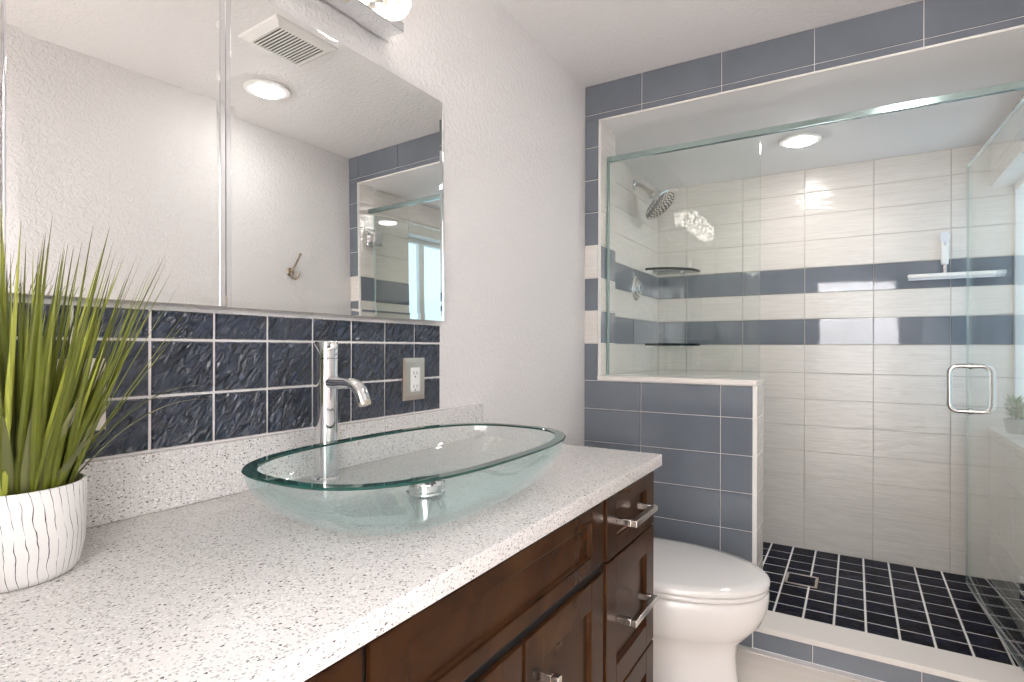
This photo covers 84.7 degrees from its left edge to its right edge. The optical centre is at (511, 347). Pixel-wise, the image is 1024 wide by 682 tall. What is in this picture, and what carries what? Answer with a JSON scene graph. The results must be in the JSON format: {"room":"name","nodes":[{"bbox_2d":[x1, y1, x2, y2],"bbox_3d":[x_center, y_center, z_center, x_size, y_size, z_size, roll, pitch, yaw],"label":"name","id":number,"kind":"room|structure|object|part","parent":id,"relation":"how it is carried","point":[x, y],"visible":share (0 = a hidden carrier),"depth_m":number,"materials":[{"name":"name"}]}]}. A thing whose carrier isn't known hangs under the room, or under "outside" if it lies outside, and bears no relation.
{"room":"bathroom","nodes":[
{"label":"bathroom","id":0,"kind":"room"},
{"bbox_2d":[0,472,86,592],"bbox_3d":[-0.647,0.236,0.727,0.155,0.120,0.155,0,0,31],"label":"pot","id":1,"kind":"object","parent":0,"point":[43,522],"depth_m":0.69,"materials":[{"name":"white ceramic"}]},
{"bbox_2d":[0,0,584,444],"bbox_3d":[-0.459,-0.011,1.493,0.160,2.440,2.810,0,0,31],"label":"wall","id":2,"kind":"structure","parent":0,"point":[512,330],"depth_m":2.02,"materials":[{"name":"white paint"}]},
{"bbox_2d":[56,358,105,430],"bbox_3d":[-0.711,0.078,0.902,0.010,0.120,0.104,0,0,31],"label":"light switch","id":3,"kind":"object","parent":2,"relation":"attached to","point":[102,420],"visible":0.06,"depth_m":0.94,"materials":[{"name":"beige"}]},
{"bbox_2d":[0,0,444,320],"bbox_3d":[-0.482,-0.411,1.263,0.038,0.662,1.023,0,0,31],"label":"medicine cabinet","id":4,"kind":"object","parent":2,"relation":"attached to","point":[267,162],"visible":0.85,"depth_m":1.09,"materials":[{"name":"metal"}]},
{"bbox_2d":[6,0,219,305],"bbox_3d":[-0.656,-0.411,0.965,0.006,0.660,0.330,0,0,34],"label":"mirror","id":5,"kind":"object","parent":4,"relation":"attached to","point":[113,106],"depth_m":0.95,"materials":[{"name":"white mirror"}]},
{"bbox_3d":[-0.659,-0.411,0.967,0.008,0.661,0.332,0,0,34],"label":"mirror door","id":6,"kind":"part","parent":4,"relation":"part of","materials":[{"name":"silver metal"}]},
{"bbox_3d":[-0.391,-0.410,1.407,0.011,0.661,0.680,0,0,32],"label":"mirror door","id":7,"kind":"part","parent":4,"relation":"part of","materials":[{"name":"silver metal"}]},
{"bbox_2d":[230,0,442,320],"bbox_3d":[-0.388,-0.410,1.406,0.009,0.660,0.678,0,0,32],"label":"mirror","id":8,"kind":"object","parent":4,"relation":"attached to","point":[336,158],"depth_m":1.33,"materials":[{"name":"white mirror"}]},
{"bbox_2d":[8,297,439,461],"bbox_3d":[-0.639,0.060,1.037,0.010,0.272,1.605,0,0,31],"label":"backsplash","id":9,"kind":"structure","parent":2,"relation":"attached to","point":[257,368],"depth_m":1.16,"materials":[{"name":"blue tile"}]},
{"bbox_2d":[325,0,410,39],"bbox_3d":[-0.460,-0.893,1.188,0.152,0.147,0.705,0,0,31],"label":"vanity light","id":10,"kind":"object","parent":2,"relation":"attached to","point":[381,17],"visible":1,"depth_m":1.40,"materials":[{"name":"silver metal"}]},
{"bbox_3d":[-0.325,-0.907,1.395,0.138,0.117,0.163,0,0,31],"label":"lamp shade","id":11,"kind":"part","parent":10,"relation":"part of","materials":[{"name":"white glass"}]},
{"bbox_2d":[402,358,424,400],"bbox_3d":[-0.280,0.089,1.609,0.009,0.120,0.091,0,0,31],"label":"power outlet","id":12,"kind":"object","parent":2,"relation":"attached to","point":[413,369],"visible":1,"depth_m":1.60,"materials":[{"name":"silver metal"}]},
{"bbox_2d":[410,367,419,391],"bbox_3d":[-0.278,0.091,1.608,0.003,0.068,0.040,0,0,31],"label":"receptacle","id":13,"kind":"object","parent":12,"relation":"attached to","point":[414,371],"depth_m":1.61,"materials":[{"name":"white plastic"}]},
{"bbox_2d":[615,161,657,374],"bbox_3d":[0.636,0.096,3.380,0.144,2.333,1.154,0,0,31],"label":"wall","id":14,"kind":"structure","parent":0,"point":[636,236],"depth_m":3.41,"materials":[{"name":"grey tile"}]},
{"bbox_2d":[632,276,642,300],"bbox_3d":[0.773,-0.363,3.430,0.038,0.148,0.148,0,0,31],"label":"shower valve","id":15,"kind":"object","parent":14,"relation":"attached to","point":[637,287],"visible":1,"depth_m":3.40,"materials":[{"name":"silver metal"}]},
{"bbox_2d":[632,180,676,219],"bbox_3d":[0.845,-0.893,3.340,0.252,0.249,0.228,0,0,31],"label":"shower","id":16,"kind":"object","parent":14,"relation":"attached to","point":[661,202],"visible":1,"depth_m":3.32,"materials":[{"name":"silver metal"}]},
{"bbox_3d":[0.792,-0.953,3.373,0.120,0.094,0.025,0,0,31],"label":"arm","id":17,"kind":"part","parent":16,"relation":"part of","materials":[{"name":"silver metal"}]},
{"bbox_3d":[0.882,-0.843,3.318,0.164,0.147,0.219,0,0,31],"label":"plate","id":18,"kind":"part","parent":16,"relation":"part of","materials":[{"name":"silver metal"}]},
{"bbox_2d":[496,0,918,86],"bbox_3d":[0.347,-1.254,1.003,1.960,0.050,2.810,0,0,31],"label":"ceiling","id":19,"kind":"structure","parent":0,"point":[596,41],"depth_m":2.14,"materials":[{"name":"white paint"}]},
{"bbox_2d":[736,649,859,681],"bbox_3d":[-0.112,1.235,0.265,1.960,0.050,4.540,0,0,31],"label":"floor","id":20,"kind":"structure","parent":0,"point":[751,667],"depth_m":2.10,"materials":[{"name":"beige tile"}]},
{"bbox_2d":[304,648,361,681],"bbox_3d":[-0.581,0.769,0.485,0.628,0.878,0.718,0,0,31],"label":"base cabinet","id":21,"kind":"object","parent":20,"relation":"on","point":[348,668],"visible":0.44,"depth_m":0.63,"materials":[{"name":"brown wood"}]},
{"bbox_2d":[0,404,661,681],"bbox_3d":[-0.318,0.260,0.969,0.628,0.140,1.820,0,0,31],"label":"countertop","id":22,"kind":"structure","parent":21,"relation":"on","point":[181,573],"depth_m":0.83,"materials":[{"name":"stone"}]},
{"bbox_2d":[0,204,210,592],"bbox_3d":[-0.607,0.060,0.729,0.318,0.472,0.344,0,0,4],"label":"potted grass","id":23,"kind":"object","parent":22,"relation":"on","point":[43,497],"depth_m":0.69,"materials":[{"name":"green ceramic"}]},
{"bbox_2d":[310,342,370,482],"bbox_3d":[-0.377,0.142,1.239,0.167,0.310,0.068,0,0,31],"label":"faucet","id":24,"kind":"object","parent":22,"relation":"on","point":[327,382],"visible":1,"depth_m":1.24,"materials":[{"name":"silver metal"}]},
{"bbox_3d":[-0.396,-0.004,1.235,0.015,0.017,0.032,0,0,-36],"label":"lever knob","id":25,"kind":"part","parent":24,"relation":"part of","materials":[{"name":"silver metal"}]},
{"bbox_3d":[-0.355,0.093,1.226,0.113,0.057,0.038,0,0,31],"label":"spout","id":26,"kind":"part","parent":24,"relation":"part of","materials":[{"name":"silver metal"}]},
{"bbox_2d":[241,423,565,534],"bbox_3d":[-0.157,0.242,1.083,0.405,0.108,0.691,0,0,31],"label":"vessel sink","id":27,"kind":"object","parent":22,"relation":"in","point":[423,486],"visible":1,"depth_m":0.93,"materials":[{"name":"clear glass"}]},
{"bbox_2d":[360,502,602,681],"bbox_3d":[-0.202,0.771,1.105,0.628,0.878,0.734,0,0,31],"label":"base cabinet","id":28,"kind":"object","parent":20,"relation":"on","point":[536,615],"visible":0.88,"depth_m":0.96,"materials":[{"name":"brown wood"}]},
{"bbox_3d":[-0.079,0.807,0.815,0.010,0.596,0.354,0,0,31],"label":"door","id":29,"kind":"part","parent":28,"relation":"part of","materials":[{"name":"brown wood"}]},
{"bbox_3d":[0.014,0.418,0.971,0.007,0.077,0.586,0,0,31],"label":"recessed panel","id":30,"kind":"part","parent":28,"relation":"part of","materials":[{"name":"brown wood"}]},
{"bbox_3d":[0.061,0.653,0.983,0.052,0.170,0.015,0,0,31],"label":"handle","id":31,"kind":"part","parent":28,"relation":"part of","materials":[{"name":"silver metal"}]},
{"bbox_3d":[0.110,0.807,1.126,0.010,0.596,0.350,0,0,31],"label":"door","id":32,"kind":"part","parent":28,"relation":"part of","materials":[{"name":"brown wood"}]},
{"bbox_3d":[0.109,0.806,1.127,0.007,0.480,0.220,0,0,31],"label":"recessed panel","id":33,"kind":"part","parent":28,"relation":"part of","materials":[{"name":"brown wood"}]},
{"bbox_2d":[601,471,657,681],"bbox_3d":[0.083,0.771,1.574,0.626,0.878,0.360,0,0,31],"label":"drawers","id":34,"kind":"object","parent":20,"relation":"on","point":[629,599],"visible":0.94,"depth_m":1.41,"materials":[{"name":"brown wood"}]},
{"bbox_3d":[0.304,0.660,1.443,0.010,0.321,0.353,0,0,31],"label":"drawer","id":35,"kind":"part","parent":34,"relation":"part of","materials":[{"name":"brown wood"}]},
{"bbox_3d":[0.305,0.421,1.443,0.010,0.145,0.353,0,0,31],"label":"drawer","id":36,"kind":"part","parent":34,"relation":"part of","materials":[{"name":"brown wood"}]},
{"bbox_3d":[0.303,0.660,1.444,0.007,0.199,0.227,0,0,31],"label":"recessed panel","id":37,"kind":"part","parent":34,"relation":"part of","materials":[{"name":"brown wood"}]},
{"bbox_3d":[0.303,0.420,1.444,0.007,0.069,0.227,0,0,31],"label":"recessed panel","id":38,"kind":"part","parent":34,"relation":"part of","materials":[{"name":"brown wood"}]},
{"bbox_3d":[0.313,0.648,1.398,0.050,0.015,0.165,0,0,31],"label":"handle","id":39,"kind":"part","parent":34,"relation":"part of","materials":[{"name":"silver metal"}]},
{"bbox_3d":[0.313,0.414,1.398,0.050,0.015,0.165,0,0,31],"label":"handle","id":40,"kind":"part","parent":34,"relation":"part of","materials":[{"name":"silver metal"}]},
{"bbox_3d":[0.303,0.967,1.443,0.010,0.279,0.353,0,0,31],"label":"drawer","id":41,"kind":"part","parent":34,"relation":"part of","materials":[{"name":"brown wood"}]},
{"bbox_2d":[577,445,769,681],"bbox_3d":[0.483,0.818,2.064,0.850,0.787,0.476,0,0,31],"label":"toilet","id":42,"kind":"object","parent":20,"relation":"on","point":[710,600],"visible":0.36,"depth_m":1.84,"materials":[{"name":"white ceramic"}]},
{"bbox_3d":[0.587,0.796,2.001,0.601,0.016,0.466,0,0,31],"label":"seat","id":43,"kind":"part","parent":42,"relation":"part of","materials":[{"name":"white ceramic"}]},
{"bbox_3d":[0.565,1.009,2.014,0.652,0.406,0.470,0,0,31],"label":"bowl","id":44,"kind":"part","parent":42,"relation":"part of","materials":[{"name":"white ceramic"}]},
{"bbox_3d":[0.588,0.771,2.000,0.604,0.027,0.470,0,0,31],"label":"lid","id":45,"kind":"part","parent":42,"relation":"part of","materials":[{"name":"white ceramic"}]},
{"bbox_2d":[584,0,1023,647],"bbox_3d":[1.109,-0.032,2.297,2.000,2.490,0.211,0,0,31],"label":"wall","id":46,"kind":"structure","parent":0,"point":[707,432],"depth_m":2.35,"materials":[{"name":"blue tile"}]},
{"bbox_2d":[606,135,760,378],"bbox_3d":[0.743,-0.376,2.511,0.674,1.012,0.018,0,0,31],"label":"glass panel","id":47,"kind":"object","parent":46,"relation":"attached to","point":[608,163],"visible":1,"depth_m":2.68,"materials":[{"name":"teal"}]},
{"bbox_2d":[737,644,880,681],"bbox_3d":[1.062,1.211,2.187,1.720,0.004,0.034,0,0,31],"label":"baseboard","id":48,"kind":"structure","parent":46,"relation":"attached to","point":[740,647],"depth_m":2.15,"materials":[{"name":"white stone"}]},
{"bbox_2d":[607,80,1023,162],"bbox_3d":[1.122,-0.894,2.281,1.560,0.025,0.020,0,0,31],"label":"header rail","id":49,"kind":"object","parent":46,"relation":"attached to","point":[1018,85],"visible":1,"depth_m":2.18,"materials":[{"name":"silver metal"}]},
{"bbox_2d":[947,98,1023,671],"bbox_3d":[1.935,0.128,2.285,0.181,1.988,0.917,0,0,31],"label":"shower door","id":50,"kind":"structure","parent":46,"relation":"attached to","point":[968,411],"depth_m":2.64,"materials":[{"name":"clear glass"}]},
{"bbox_3d":[2.139,0.192,2.620,0.181,0.233,0.021,0,0,28],"label":"pull handle","id":51,"kind":"part","parent":50,"relation":"part of","materials":[{"name":"silver metal"}]},
{"bbox_2d":[616,51,1023,190],"bbox_3d":[1.504,-1.148,2.909,2.110,0.160,1.251,0,0,31],"label":"ceiling","id":52,"kind":"structure","parent":0,"point":[968,122],"depth_m":2.75,"materials":[{"name":"white paint"}]},
{"bbox_2d":[778,132,822,147],"bbox_3d":[1.481,-1.055,2.885,0.204,0.027,0.204,0,0,31],"label":"recessed light","id":53,"kind":"object","parent":52,"relation":"in","point":[799,140],"visible":1,"depth_m":2.85,"materials":[{"name":"white"}]},
{"bbox_2d":[658,143,1013,578],"bbox_3d":[1.799,0.099,3.400,2.110,2.333,0.101,0,0,31],"label":"wall","id":54,"kind":"structure","parent":0,"point":[802,285],"depth_m":3.21,"materials":[{"name":"white tile"}]},
{"bbox_2d":[645,267,699,274],"bbox_3d":[1.043,-0.500,3.642,0.278,0.026,0.278,0,0,31],"label":"corner shelf","id":55,"kind":"object","parent":54,"relation":"attached to","point":[656,270],"visible":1,"depth_m":3.60,"materials":[{"name":"clear glass"}]},
{"bbox_2d":[645,343,699,346],"bbox_3d":[1.042,-0.018,3.642,0.278,0.026,0.278,0,0,31],"label":"corner shelf","id":56,"kind":"object","parent":54,"relation":"attached to","point":[646,344],"visible":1,"depth_m":3.57,"materials":[{"name":"clear glass"}]},
{"bbox_2d":[938,231,949,245],"bbox_3d":[2.310,-0.584,3.000,0.052,0.081,0.054,0,0,31],"label":"hook","id":57,"kind":"object","parent":54,"relation":"attached to","point":[944,236],"visible":1,"depth_m":3.01,"materials":[{"name":"white plastic"}]},
{"bbox_2d":[908,242,1006,280],"bbox_3d":[2.346,-0.465,2.974,0.413,0.199,0.024,0,0,31],"label":"squeegee","id":58,"kind":"object","parent":54,"relation":"attached to","point":[944,248],"visible":1,"depth_m":2.98,"materials":[{"name":"white plastic"}]},
{"bbox_3d":[2.345,-0.372,2.974,0.407,0.013,0.003,0,0,31],"label":"rubber blade","id":59,"kind":"part","parent":58,"relation":"part of","materials":[{"name":"white plastic"}]},
{"bbox_2d":[763,542,1023,666],"bbox_3d":[1.458,1.233,2.845,2.110,0.064,1.300,0,0,31],"label":"floor","id":60,"kind":"structure","parent":0,"point":[926,607],"depth_m":2.65,"materials":[{"name":"black tile"}]},
{"bbox_2d":[784,572,818,587],"bbox_3d":[1.498,1.201,2.908,0.148,0.004,0.154,0,0,31],"label":"floor drain","id":61,"kind":"object","parent":60,"relation":"on","point":[794,578],"visible":1,"depth_m":2.91,"materials":[{"name":"silver metal"}]},
{"bbox_2d":[753,610,1023,681],"bbox_3d":[1.427,1.165,2.075,0.976,0.100,0.177,0,0,31],"label":"shower curb","id":62,"kind":"object","parent":60,"relation":"on","point":[864,654],"visible":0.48,"depth_m":2.08,"materials":[{"name":"white tile"}]},
{"bbox_2d":[987,94,1023,637],"bbox_3d":[2.258,0.101,2.349,0.232,2.333,1.224,0,0,31],"label":"wall","id":63,"kind":"structure","parent":0,"point":[1006,555],"depth_m":2.58,"materials":[{"name":"white paint"}]},
{"bbox_3d":[2.309,0.420,2.530,0.132,0.022,0.854,0,0,31],"label":"window sill","id":64,"kind":"part","parent":63,"relation":"part of","materials":[{"name":"white stone"}]},
{"bbox_2d":[1002,393,1023,433],"bbox_3d":[2.417,0.315,2.692,0.118,0.189,0.191,0,0,31],"label":"potted herb","id":65,"kind":"object","parent":63,"relation":"on","point":[1015,425],"visible":1,"depth_m":2.67,"materials":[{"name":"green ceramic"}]},
{"bbox_2d":[1003,418,1023,433],"bbox_3d":[2.410,0.375,2.687,0.092,0.070,0.092,0,0,31],"label":"pot","id":66,"kind":"object","parent":65,"relation":"on","point":[1012,425],"depth_m":2.66,"materials":[{"name":"grey ceramic"}]},
{"bbox_2d":[1013,175,1023,417],"bbox_3d":[2.368,-0.211,2.496,0.060,1.241,0.844,0,0,31],"label":"window","id":67,"kind":"structure","parent":63,"relation":"in","point":[1018,310],"depth_m":2.83,"materials":[{"name":"clear glass"}]}
]}

